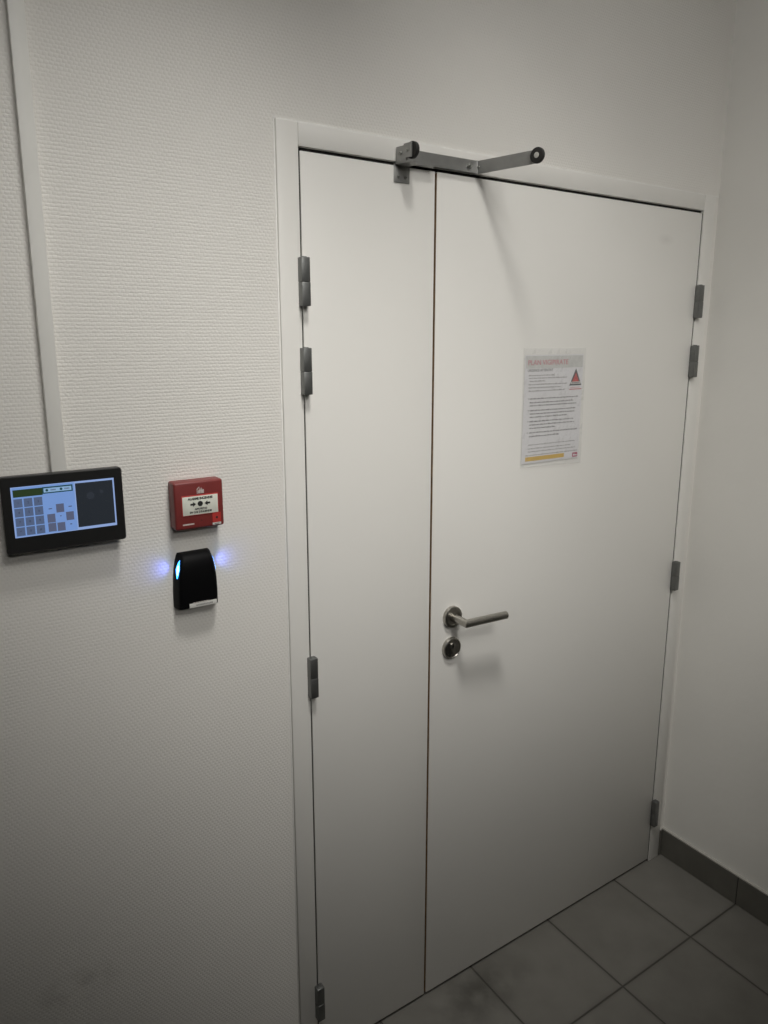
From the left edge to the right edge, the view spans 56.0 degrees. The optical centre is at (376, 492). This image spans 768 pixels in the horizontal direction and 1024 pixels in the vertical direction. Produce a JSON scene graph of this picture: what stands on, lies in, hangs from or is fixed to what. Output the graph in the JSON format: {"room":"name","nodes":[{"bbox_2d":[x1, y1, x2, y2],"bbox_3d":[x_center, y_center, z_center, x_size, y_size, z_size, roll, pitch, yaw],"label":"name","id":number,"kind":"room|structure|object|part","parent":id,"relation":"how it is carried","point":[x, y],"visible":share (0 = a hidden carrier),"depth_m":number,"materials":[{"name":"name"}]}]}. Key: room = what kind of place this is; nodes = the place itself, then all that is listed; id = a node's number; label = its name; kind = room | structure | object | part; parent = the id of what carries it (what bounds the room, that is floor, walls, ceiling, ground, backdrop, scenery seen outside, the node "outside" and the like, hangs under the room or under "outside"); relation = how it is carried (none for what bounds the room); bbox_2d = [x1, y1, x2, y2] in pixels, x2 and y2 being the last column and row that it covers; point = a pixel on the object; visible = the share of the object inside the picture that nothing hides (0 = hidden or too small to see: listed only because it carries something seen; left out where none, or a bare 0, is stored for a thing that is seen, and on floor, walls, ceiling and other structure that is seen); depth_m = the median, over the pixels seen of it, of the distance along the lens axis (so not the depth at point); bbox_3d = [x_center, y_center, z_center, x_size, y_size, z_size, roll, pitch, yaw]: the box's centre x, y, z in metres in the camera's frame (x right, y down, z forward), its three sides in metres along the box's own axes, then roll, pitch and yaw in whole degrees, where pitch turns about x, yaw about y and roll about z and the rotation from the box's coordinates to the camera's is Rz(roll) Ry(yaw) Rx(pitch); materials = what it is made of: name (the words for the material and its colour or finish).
{"room":"building corridor","nodes":[
{"label":"building corridor","id":0,"kind":"room"},
{"bbox_2d":[0,0,736,1023],"bbox_3d":[-1.306,-0.155,0.735,5.318,3.400,0.140,-8,14,-32],"label":"wall","id":1,"kind":"structure","parent":0,"point":[147,876],"depth_m":1.32,"materials":[{"name":"paint"}]},
{"bbox_2d":[5,0,66,471],"bbox_3d":[-0.525,-0.957,0.994,0.023,1.938,0.015,-8,14,-32],"label":"duct","id":2,"kind":"object","parent":1,"relation":"attached to","point":[15,10],"visible":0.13,"depth_m":1.10,"materials":[{"name":"white plastic"}]},
{"bbox_2d":[0,466,125,554],"bbox_3d":[-0.515,0.027,1.192,0.184,0.125,0.036,-8,14,-32],"label":"panel","id":3,"kind":"object","parent":1,"relation":"attached to","point":[58,509],"visible":1,"depth_m":1.17,"materials":[{"name":"black plastic"}]},
{"bbox_2d":[173,548,217,609],"bbox_3d":[-0.336,0.162,1.345,0.082,0.104,0.028,-8,14,-32],"label":"card reader","id":4,"kind":"object","parent":1,"relation":"attached to","point":[194,572],"visible":1,"depth_m":1.33,"materials":[{"name":"black plastic"}]},
{"bbox_2d":[176,561,179,577],"bbox_3d":[-0.362,0.142,1.316,0.009,0.035,0.006,1,12,4],"label":"light","id":5,"kind":"object","parent":4,"relation":"attached to","point":[177,562],"depth_m":1.32,"materials":[{"name":"blue plastic"}]},
{"bbox_2d":[168,476,223,530],"bbox_3d":[-0.328,0.020,1.316,0.091,0.087,0.035,-8,14,-32],"label":"fire alarm","id":6,"kind":"object","parent":1,"relation":"attached to","point":[195,502],"visible":1,"depth_m":1.30,"materials":[{"name":"red plastic"}]},
{"bbox_3d":[-0.318,0.023,1.303,0.066,0.034,0.001,-8,14,-32],"label":"break panel","id":7,"kind":"part","parent":6,"relation":"part of","materials":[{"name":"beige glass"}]},
{"bbox_2d":[298,151,434,1023],"bbox_3d":[-0.018,0.347,1.621,0.324,2.029,0.058,-8,14,-32],"label":"door","id":8,"kind":"structure","parent":1,"relation":"in","point":[366,261],"depth_m":1.57,"materials":[{"name":"paint"}]},
{"bbox_2d":[273,116,718,1023],"bbox_3d":[0.354,0.264,1.918,1.366,2.090,0.136,-8,14,-32],"label":"trim","id":9,"kind":"structure","parent":1,"relation":"attached to","point":[290,137],"depth_m":1.54,"materials":[{"name":"paint"}]},
{"bbox_2d":[394,141,544,183],"bbox_3d":[0.185,-0.653,1.433,0.251,0.070,0.167,-8,14,-32],"label":"door closer","id":10,"kind":"object","parent":9,"relation":"attached to","point":[408,155],"depth_m":1.47,"materials":[{"name":"metal"}]},
{"bbox_3d":[0.136,-0.678,1.487,0.184,0.029,0.015,-8,14,-32],"label":"fixed arm","id":11,"kind":"part","parent":10,"relation":"part of","materials":[{"name":"metal"}]},
{"bbox_3d":[0.269,-0.681,1.487,0.151,0.026,0.005,10,16,40],"label":"swing arm","id":12,"kind":"part","parent":10,"relation":"part of","materials":[{"name":"metal"}]},
{"bbox_2d":[424,172,704,991],"bbox_3d":[0.527,0.280,1.938,0.935,2.029,0.111,-8,14,-32],"label":"door","id":13,"kind":"structure","parent":1,"relation":"in","point":[551,583],"depth_m":1.90,"materials":[{"name":"paint"}]},
{"bbox_3d":[0.247,0.299,1.726,0.130,0.021,0.064,-8,14,-32],"label":"handle","id":14,"kind":"part","parent":13,"relation":"part of","materials":[{"name":"metal"}]},
{"bbox_2d":[521,354,583,463],"bbox_3d":[0.439,-0.209,1.794,0.220,0.294,0.004,-8,14,-32],"label":"notice","id":15,"kind":"object","parent":13,"relation":"attached to","point":[552,383],"visible":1,"depth_m":1.79,"materials":[{"name":"paper"}]},
{"bbox_3d":[0.501,-0.285,1.820,0.052,0.058,0.001,-8,14,-32],"label":"emblem panel","id":16,"kind":"part","parent":15,"relation":"part of","materials":[{"name":"paper"}]},
{"bbox_2d":[658,828,662,854],"bbox_3d":[0.951,1.174,2.424,0.010,0.097,0.008,-8,14,-32],"label":"baseboard","id":17,"kind":"structure","parent":1,"relation":"attached to","point":[661,830],"depth_m":2.42,"materials":[{"name":"tile"}]},
{"bbox_2d":[374,854,767,1023],"bbox_3d":[0.370,2.079,-1.416,5.558,0.100,6.260,-8,14,-32],"label":"floor","id":18,"kind":"structure","parent":0,"point":[654,943],"depth_m":2.00,"materials":[{"name":"tile"}]},
{"bbox_2d":[663,0,767,891],"bbox_3d":[2.611,0.047,-0.271,0.120,3.400,6.140,-8,14,-32],"label":"wall","id":19,"kind":"structure","parent":0,"point":[716,798],"depth_m":2.10,"materials":[{"name":"paint"}]},
{"bbox_2d":[661,827,767,924],"bbox_3d":[2.597,1.682,-0.026,0.010,0.098,5.998,-8,14,-32],"label":"baseboard","id":20,"kind":"structure","parent":19,"relation":"attached to","point":[753,899],"depth_m":2.26,"materials":[{"name":"tile"}]}
]}

